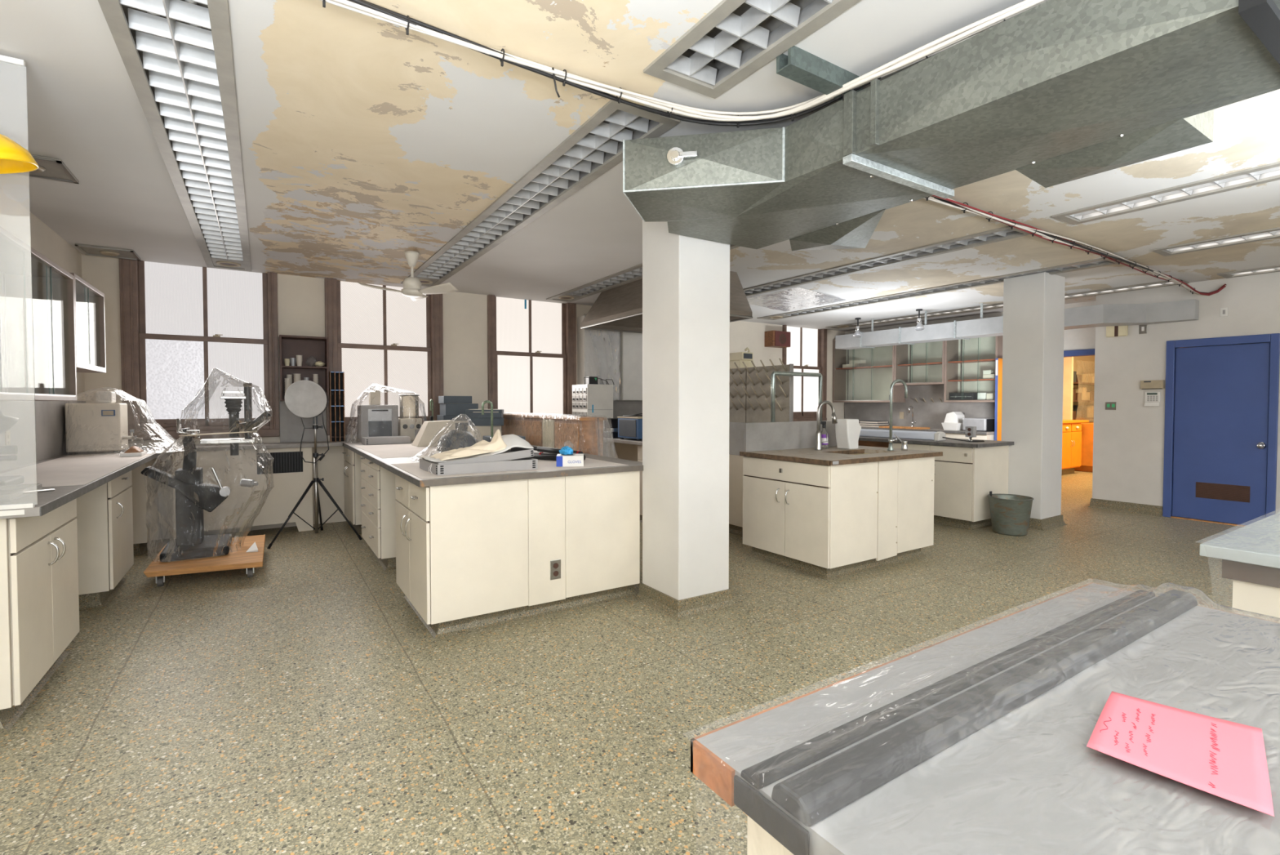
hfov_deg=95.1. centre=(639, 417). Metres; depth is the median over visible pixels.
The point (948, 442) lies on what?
countertop
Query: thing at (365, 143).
ceiling
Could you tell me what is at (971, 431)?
electrical outlet
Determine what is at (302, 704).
floor
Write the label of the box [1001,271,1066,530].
column
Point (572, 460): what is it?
glove box
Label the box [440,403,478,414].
box
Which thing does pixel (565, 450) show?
glove
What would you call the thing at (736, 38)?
ceiling light
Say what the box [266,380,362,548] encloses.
stand
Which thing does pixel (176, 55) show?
ceiling light
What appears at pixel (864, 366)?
shelf
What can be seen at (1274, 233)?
ceiling light
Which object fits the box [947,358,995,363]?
shelf
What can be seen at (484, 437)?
box
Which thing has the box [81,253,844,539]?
wall
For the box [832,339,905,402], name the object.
upper cabinet
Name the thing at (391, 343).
window
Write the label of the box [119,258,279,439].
window
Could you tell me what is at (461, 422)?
box
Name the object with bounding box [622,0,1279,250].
air duct
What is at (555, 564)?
socket
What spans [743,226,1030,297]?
ceiling light
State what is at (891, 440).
tap
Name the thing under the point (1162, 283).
ceiling light
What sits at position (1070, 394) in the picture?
shelving
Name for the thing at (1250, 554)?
bench
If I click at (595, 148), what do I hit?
ceiling light
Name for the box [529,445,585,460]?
camera tripod
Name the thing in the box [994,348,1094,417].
door
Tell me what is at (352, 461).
base cabinet
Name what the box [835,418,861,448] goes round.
plastic jug
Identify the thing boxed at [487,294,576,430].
window
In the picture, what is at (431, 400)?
tap
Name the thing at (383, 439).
box
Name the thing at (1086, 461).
storage cabinet
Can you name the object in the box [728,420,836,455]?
backsplash
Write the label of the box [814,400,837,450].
tap
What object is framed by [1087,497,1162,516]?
baseboard
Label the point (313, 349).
wall shelf
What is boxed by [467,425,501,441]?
box
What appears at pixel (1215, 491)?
grille
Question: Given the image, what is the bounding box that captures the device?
[431,429,478,454]
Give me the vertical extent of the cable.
0.108 m
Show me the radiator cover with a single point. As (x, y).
(282, 476)
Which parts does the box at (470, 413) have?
lid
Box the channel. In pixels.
[776,45,862,100]
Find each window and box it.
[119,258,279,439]
[324,277,443,435]
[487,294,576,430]
[782,324,826,421]
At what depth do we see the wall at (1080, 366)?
12.52 m
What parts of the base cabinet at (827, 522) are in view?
door, handle, drawer, handle, door, panel, panel, panel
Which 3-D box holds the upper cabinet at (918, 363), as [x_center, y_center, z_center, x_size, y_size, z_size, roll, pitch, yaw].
[4.663,-0.977,9.596,0.350,0.880,0.860,-1,2,-33]
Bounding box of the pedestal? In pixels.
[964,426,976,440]
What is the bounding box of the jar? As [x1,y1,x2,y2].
[398,394,419,418]
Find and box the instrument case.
[949,392,977,399]
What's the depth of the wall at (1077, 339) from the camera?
8.01 m
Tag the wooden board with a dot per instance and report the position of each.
(886, 426)
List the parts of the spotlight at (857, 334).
bulb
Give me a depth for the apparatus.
8.96 m
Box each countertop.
[0,400,170,519]
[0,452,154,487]
[166,400,342,452]
[340,440,643,487]
[728,420,942,465]
[858,436,1013,447]
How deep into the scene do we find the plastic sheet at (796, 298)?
7.62 m
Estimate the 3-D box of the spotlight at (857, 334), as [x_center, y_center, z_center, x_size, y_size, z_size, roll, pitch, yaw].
[3.471,-1.436,9.335,0.153,0.309,0.130,-1,2,-33]
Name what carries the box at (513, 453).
in the box at (527, 463)
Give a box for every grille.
[257,451,302,474]
[1195,481,1249,502]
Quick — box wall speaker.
[764,330,791,347]
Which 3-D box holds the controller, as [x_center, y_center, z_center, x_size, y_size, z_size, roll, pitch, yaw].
[-2.551,-0.002,6.500,0.230,0.513,0.310,-1,2,-33]
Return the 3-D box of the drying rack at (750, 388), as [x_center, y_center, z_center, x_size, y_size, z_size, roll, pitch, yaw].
[1.090,-0.167,6.284,0.145,0.855,1.327,-1,2,-33]
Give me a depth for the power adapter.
7.51 m
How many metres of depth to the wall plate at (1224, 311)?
6.38 m
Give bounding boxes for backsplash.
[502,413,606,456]
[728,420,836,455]
[844,384,995,439]
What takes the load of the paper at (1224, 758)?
on the plastic cover
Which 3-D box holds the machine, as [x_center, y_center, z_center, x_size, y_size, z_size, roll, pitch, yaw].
[-3.436,0.391,4.685,0.829,1.342,0.540,-1,2,-33]
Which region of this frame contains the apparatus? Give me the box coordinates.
[941,411,964,430]
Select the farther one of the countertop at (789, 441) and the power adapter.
the power adapter
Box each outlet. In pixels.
[4,430,10,445]
[550,559,560,579]
[899,411,903,418]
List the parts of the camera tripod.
leg, leg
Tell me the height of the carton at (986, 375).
0.070 m
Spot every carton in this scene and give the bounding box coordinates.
[977,392,989,399]
[982,369,994,374]
[982,373,995,378]
[986,393,995,399]
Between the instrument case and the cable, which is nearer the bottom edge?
the instrument case
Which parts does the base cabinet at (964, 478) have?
kneehole panel, drawer, drawer, door, panel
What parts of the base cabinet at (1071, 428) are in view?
drawer, door, drawer, door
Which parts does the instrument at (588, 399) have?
drawer, drawer, drawer, drawer, drawer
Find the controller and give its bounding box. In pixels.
[398,394,422,440]
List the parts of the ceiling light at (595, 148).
plate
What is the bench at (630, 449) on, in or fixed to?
on the floor
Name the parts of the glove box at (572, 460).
blue panel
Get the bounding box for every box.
[361,435,410,444]
[411,419,455,446]
[419,457,537,475]
[422,446,533,464]
[436,414,468,431]
[438,395,471,403]
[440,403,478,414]
[465,408,503,417]
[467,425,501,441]
[468,417,503,426]
[482,435,525,441]
[556,453,583,466]
[842,363,859,368]
[849,360,866,364]
[962,417,995,431]
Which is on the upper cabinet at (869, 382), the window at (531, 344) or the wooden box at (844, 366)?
the wooden box at (844, 366)
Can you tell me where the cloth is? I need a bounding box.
[429,429,511,460]
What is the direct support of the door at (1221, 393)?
in the wall at (1128, 440)
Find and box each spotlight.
[853,317,861,337]
[915,308,924,330]
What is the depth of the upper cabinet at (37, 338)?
3.76 m
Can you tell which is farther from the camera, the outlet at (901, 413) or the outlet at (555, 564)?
the outlet at (901, 413)
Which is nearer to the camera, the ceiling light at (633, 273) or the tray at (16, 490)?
the tray at (16, 490)
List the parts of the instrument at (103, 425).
label plate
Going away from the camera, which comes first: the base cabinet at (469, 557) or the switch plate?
the base cabinet at (469, 557)
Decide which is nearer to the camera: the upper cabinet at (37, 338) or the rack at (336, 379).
the upper cabinet at (37, 338)
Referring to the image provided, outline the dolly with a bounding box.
[143,534,265,586]
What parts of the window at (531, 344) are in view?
pane, pane, sash, sash, pane, pane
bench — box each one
[603,400,642,521]
[690,582,1279,854]
[728,453,743,536]
[1199,511,1279,622]
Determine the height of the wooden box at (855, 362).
0.060 m
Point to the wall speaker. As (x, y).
(775, 339)
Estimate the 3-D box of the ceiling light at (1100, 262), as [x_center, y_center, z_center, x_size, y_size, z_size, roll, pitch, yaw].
[3.261,-1.611,7.471,0.354,0.166,4.624,-1,2,-33]
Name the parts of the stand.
power cord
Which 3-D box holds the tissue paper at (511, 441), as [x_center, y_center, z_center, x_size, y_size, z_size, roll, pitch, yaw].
[-1.034,0.183,3.674,0.632,0.149,0.372,-1,2,-33]
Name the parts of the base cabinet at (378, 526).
drawer, drawer, drawer, drawer, drawer, drawer, drawer, drawer, drawer, drawer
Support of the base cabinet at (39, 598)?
on the floor
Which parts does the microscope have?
focus knob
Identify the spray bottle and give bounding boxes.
[820,421,828,448]
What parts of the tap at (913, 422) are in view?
spout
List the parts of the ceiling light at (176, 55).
plate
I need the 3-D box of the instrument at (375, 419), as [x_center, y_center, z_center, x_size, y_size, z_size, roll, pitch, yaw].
[-2.864,-0.020,6.393,0.370,0.555,0.310,-1,2,-33]
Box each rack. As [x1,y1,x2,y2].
[328,371,345,441]
[728,358,793,422]
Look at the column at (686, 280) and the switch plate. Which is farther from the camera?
the switch plate
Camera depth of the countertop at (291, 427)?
6.19 m
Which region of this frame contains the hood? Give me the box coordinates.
[580,271,752,333]
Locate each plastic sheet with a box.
[583,333,620,391]
[746,287,848,311]
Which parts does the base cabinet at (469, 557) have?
drawer, door, handle, handle, drawer, door, panel, panel, panel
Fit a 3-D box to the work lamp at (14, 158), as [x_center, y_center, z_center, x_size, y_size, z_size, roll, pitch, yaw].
[-2.450,-1.134,2.022,0.521,0.556,0.315,-1,2,-33]
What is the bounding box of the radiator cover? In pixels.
[172,447,313,538]
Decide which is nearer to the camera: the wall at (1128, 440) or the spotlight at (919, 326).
the wall at (1128, 440)
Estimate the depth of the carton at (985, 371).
8.71 m
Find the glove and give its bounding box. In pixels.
[559,445,573,454]
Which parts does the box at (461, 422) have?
lid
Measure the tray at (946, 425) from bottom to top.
0.114 m
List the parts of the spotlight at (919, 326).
bulb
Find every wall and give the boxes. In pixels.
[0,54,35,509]
[0,186,84,400]
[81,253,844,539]
[844,300,1096,385]
[1072,355,1094,422]
[1092,271,1279,513]
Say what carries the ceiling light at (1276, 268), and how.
attached to the ceiling
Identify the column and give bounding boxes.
[633,219,738,620]
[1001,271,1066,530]
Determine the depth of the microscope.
2.87 m
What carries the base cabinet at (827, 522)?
on the floor
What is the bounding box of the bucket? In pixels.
[987,490,1034,535]
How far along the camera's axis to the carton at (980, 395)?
8.77 m
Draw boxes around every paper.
[416,434,533,462]
[1086,690,1274,816]
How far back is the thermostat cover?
6.87 m
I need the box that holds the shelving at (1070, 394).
[1062,356,1094,419]
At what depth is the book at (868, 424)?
10.15 m
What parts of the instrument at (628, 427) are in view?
panel, lid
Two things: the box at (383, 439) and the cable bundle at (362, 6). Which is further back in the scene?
the box at (383, 439)
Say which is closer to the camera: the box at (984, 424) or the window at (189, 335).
the window at (189, 335)
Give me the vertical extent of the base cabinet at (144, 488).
0.866 m
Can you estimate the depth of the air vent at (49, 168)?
3.41 m
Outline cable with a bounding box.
[551,67,559,97]
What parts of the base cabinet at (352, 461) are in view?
drawer, door, drawer, door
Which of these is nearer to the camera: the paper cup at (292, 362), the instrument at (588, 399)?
the paper cup at (292, 362)
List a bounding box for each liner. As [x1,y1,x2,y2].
[355,443,439,457]
[391,457,628,479]
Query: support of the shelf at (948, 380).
attached to the upper cabinet at (966, 361)
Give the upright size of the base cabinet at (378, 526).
0.866 m
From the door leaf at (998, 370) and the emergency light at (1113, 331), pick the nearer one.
the emergency light at (1113, 331)
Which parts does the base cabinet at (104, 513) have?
drawer, handle, door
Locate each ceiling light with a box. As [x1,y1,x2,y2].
[97,0,251,271]
[400,99,679,286]
[546,244,739,302]
[643,0,861,98]
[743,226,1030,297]
[756,257,1122,319]
[825,278,1189,328]
[1052,161,1279,225]
[1151,226,1279,256]
[1217,265,1279,278]
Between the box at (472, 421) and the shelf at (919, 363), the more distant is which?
the shelf at (919, 363)
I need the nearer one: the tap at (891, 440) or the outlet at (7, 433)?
the outlet at (7, 433)
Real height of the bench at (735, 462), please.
0.905 m
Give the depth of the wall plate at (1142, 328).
6.97 m
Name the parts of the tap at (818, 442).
spout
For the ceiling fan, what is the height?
0.396 m
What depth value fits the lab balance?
6.92 m
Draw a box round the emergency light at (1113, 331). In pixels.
[1106,325,1128,337]
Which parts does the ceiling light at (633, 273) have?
plate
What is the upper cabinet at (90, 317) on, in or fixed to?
attached to the wall at (15, 219)
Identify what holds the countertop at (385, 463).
on the base cabinet at (469, 557)
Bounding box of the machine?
[141,382,271,561]
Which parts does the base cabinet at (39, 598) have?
panel, door, drawer, handle, handle, door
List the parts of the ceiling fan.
blade, motor, rod, blade, blade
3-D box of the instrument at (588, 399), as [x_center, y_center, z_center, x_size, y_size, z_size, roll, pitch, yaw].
[-0.629,-0.102,7.654,0.395,0.653,0.445,-1,2,-33]
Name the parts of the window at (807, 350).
pane, pane, sash, pane, sill, sash, pane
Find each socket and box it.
[553,562,558,576]
[916,317,921,322]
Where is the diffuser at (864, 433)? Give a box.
[859,428,936,439]
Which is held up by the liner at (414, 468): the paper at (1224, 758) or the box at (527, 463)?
the box at (527, 463)
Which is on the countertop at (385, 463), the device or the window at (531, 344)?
the device
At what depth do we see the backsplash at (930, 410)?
9.75 m
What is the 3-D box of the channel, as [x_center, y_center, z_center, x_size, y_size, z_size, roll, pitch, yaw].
[0.733,-1.381,2.367,0.430,0.075,0.075,-1,2,-33]
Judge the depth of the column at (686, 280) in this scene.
3.71 m
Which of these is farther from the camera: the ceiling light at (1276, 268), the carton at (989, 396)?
the carton at (989, 396)
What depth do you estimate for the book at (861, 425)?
10.18 m
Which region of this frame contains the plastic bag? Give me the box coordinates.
[314,360,324,366]
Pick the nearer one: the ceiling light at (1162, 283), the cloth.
the cloth
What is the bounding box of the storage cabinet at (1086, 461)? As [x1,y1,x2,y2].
[1074,422,1093,471]
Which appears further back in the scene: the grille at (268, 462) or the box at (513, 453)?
the grille at (268, 462)
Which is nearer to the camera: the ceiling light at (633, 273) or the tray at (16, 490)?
the tray at (16, 490)
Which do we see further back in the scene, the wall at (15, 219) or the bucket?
the bucket
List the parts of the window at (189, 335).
pane, pane, sash, sill, sash, pane, pane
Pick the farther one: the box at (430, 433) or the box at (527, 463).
the box at (430, 433)
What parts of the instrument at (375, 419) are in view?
screen glass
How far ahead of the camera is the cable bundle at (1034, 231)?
4.79 m
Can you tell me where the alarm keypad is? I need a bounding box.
[1143,391,1160,406]
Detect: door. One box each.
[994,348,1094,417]
[1162,333,1279,526]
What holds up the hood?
hanging from the ceiling
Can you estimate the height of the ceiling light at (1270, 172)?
0.162 m
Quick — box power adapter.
[583,376,613,384]
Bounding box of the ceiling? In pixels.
[0,0,1279,331]
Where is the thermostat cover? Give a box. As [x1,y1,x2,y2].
[1140,379,1164,389]
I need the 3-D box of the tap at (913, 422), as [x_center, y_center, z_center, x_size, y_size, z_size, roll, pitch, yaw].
[4.556,-0.011,9.807,0.172,0.370,0.056,-1,2,-33]
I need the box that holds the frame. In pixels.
[770,371,822,422]
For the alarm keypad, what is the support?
attached to the wall at (1128, 440)
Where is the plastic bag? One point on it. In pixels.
(319, 363)
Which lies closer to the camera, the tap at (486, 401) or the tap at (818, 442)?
the tap at (818, 442)
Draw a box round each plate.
[75,243,141,260]
[603,417,617,438]
[1105,401,1116,409]
[1138,324,1146,333]
[1220,306,1227,316]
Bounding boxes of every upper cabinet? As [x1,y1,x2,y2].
[0,226,76,400]
[70,272,106,373]
[577,315,618,399]
[618,331,642,399]
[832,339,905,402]
[893,340,944,385]
[943,335,1003,402]
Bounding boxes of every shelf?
[279,334,328,400]
[835,364,892,369]
[897,361,942,366]
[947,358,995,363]
[947,378,995,382]
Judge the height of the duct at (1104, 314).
0.445 m
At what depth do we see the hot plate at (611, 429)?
7.01 m
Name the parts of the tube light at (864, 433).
plate, cord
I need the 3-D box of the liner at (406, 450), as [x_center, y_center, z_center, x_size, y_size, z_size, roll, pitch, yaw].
[-2.024,0.284,5.276,0.805,0.002,1.550,-1,2,-33]
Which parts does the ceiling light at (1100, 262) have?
plate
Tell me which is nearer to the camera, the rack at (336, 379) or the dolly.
the dolly
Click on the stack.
(133, 454)
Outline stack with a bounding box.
[120,450,146,457]
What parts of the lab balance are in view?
handle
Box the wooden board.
[879,425,929,429]
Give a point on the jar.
(416, 396)
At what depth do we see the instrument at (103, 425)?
4.79 m
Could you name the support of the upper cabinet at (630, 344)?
attached to the wall at (300, 299)
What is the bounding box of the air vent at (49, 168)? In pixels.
[13,154,79,183]
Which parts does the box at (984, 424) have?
panel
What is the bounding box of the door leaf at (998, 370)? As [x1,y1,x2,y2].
[994,358,1002,440]
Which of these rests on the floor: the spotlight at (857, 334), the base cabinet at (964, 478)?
the base cabinet at (964, 478)
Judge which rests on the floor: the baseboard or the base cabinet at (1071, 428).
the base cabinet at (1071, 428)
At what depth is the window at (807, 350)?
10.62 m
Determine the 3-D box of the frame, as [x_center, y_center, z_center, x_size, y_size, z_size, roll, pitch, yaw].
[1.437,-0.189,5.341,0.655,0.451,0.036,-1,2,-33]
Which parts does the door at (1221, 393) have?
knob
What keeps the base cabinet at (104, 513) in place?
on the floor
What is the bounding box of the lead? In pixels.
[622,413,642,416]
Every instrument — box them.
[65,391,144,453]
[357,390,398,441]
[572,383,613,427]
[617,416,642,440]
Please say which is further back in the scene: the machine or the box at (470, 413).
the box at (470, 413)
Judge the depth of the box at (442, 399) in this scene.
6.68 m
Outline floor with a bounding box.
[0,470,1242,854]
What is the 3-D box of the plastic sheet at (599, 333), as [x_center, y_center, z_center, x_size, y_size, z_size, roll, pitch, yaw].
[-0.514,-0.818,8.017,0.570,1.160,0.019,-1,2,-33]
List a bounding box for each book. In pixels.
[858,422,888,425]
[859,420,888,422]
[860,424,889,426]
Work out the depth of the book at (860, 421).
10.21 m
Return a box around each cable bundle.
[319,0,1047,128]
[924,195,1226,295]
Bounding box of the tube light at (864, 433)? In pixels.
[859,428,984,441]
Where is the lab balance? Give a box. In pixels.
[729,346,753,368]
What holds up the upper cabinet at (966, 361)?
attached to the wall at (1077, 339)
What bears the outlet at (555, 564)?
attached to the base cabinet at (469, 557)
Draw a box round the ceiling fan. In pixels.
[356,250,458,301]
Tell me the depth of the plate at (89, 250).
5.21 m
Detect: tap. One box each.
[429,399,433,421]
[481,400,493,440]
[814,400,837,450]
[887,378,907,450]
[908,405,915,426]
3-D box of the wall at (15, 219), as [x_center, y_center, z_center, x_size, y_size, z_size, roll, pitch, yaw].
[-2.104,-0.035,0.590,0.150,2.680,11.270,-1,2,-33]
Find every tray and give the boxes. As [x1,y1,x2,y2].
[0,483,42,502]
[941,422,962,430]
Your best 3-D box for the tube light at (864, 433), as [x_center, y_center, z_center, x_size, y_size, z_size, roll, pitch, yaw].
[3.054,0.196,6.803,0.412,0.106,1.647,-1,2,-44]
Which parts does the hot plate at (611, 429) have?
plate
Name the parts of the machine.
arm, lever, lamp arm, focus knob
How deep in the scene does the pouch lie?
4.57 m
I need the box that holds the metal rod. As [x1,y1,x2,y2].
[0,488,54,494]
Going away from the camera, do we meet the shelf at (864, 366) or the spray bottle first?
the spray bottle
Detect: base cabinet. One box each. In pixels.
[0,497,79,733]
[73,470,133,610]
[129,457,158,555]
[342,446,362,533]
[360,455,396,570]
[395,471,639,638]
[742,453,934,580]
[857,440,1008,530]
[1061,419,1088,475]
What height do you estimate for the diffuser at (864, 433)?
0.087 m
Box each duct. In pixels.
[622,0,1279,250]
[835,299,1199,349]
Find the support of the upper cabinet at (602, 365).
attached to the wall at (300, 299)
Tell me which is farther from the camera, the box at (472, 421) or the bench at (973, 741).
the box at (472, 421)
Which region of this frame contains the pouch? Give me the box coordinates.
[124,445,143,453]
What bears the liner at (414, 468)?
on the countertop at (385, 463)
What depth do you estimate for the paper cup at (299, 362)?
6.14 m
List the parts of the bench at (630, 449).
drawer, door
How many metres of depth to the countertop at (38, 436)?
3.94 m
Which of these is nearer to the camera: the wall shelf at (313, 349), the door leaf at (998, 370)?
the wall shelf at (313, 349)
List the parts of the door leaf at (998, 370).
panel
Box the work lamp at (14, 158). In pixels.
[0,133,38,173]
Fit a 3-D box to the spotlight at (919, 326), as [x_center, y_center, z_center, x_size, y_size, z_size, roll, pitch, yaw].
[4.041,-1.414,8.457,0.145,0.309,0.143,-1,2,-33]
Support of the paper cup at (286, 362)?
on the wall shelf at (313, 349)
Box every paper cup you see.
[284,360,289,365]
[289,359,296,365]
[296,359,302,365]
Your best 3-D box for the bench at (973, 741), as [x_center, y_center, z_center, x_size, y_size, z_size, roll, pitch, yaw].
[0.892,0.846,0.558,1.198,0.922,1.217,-1,2,-33]
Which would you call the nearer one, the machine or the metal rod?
the metal rod
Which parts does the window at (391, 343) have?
pane, pane, sill, sash, sash, pane, pane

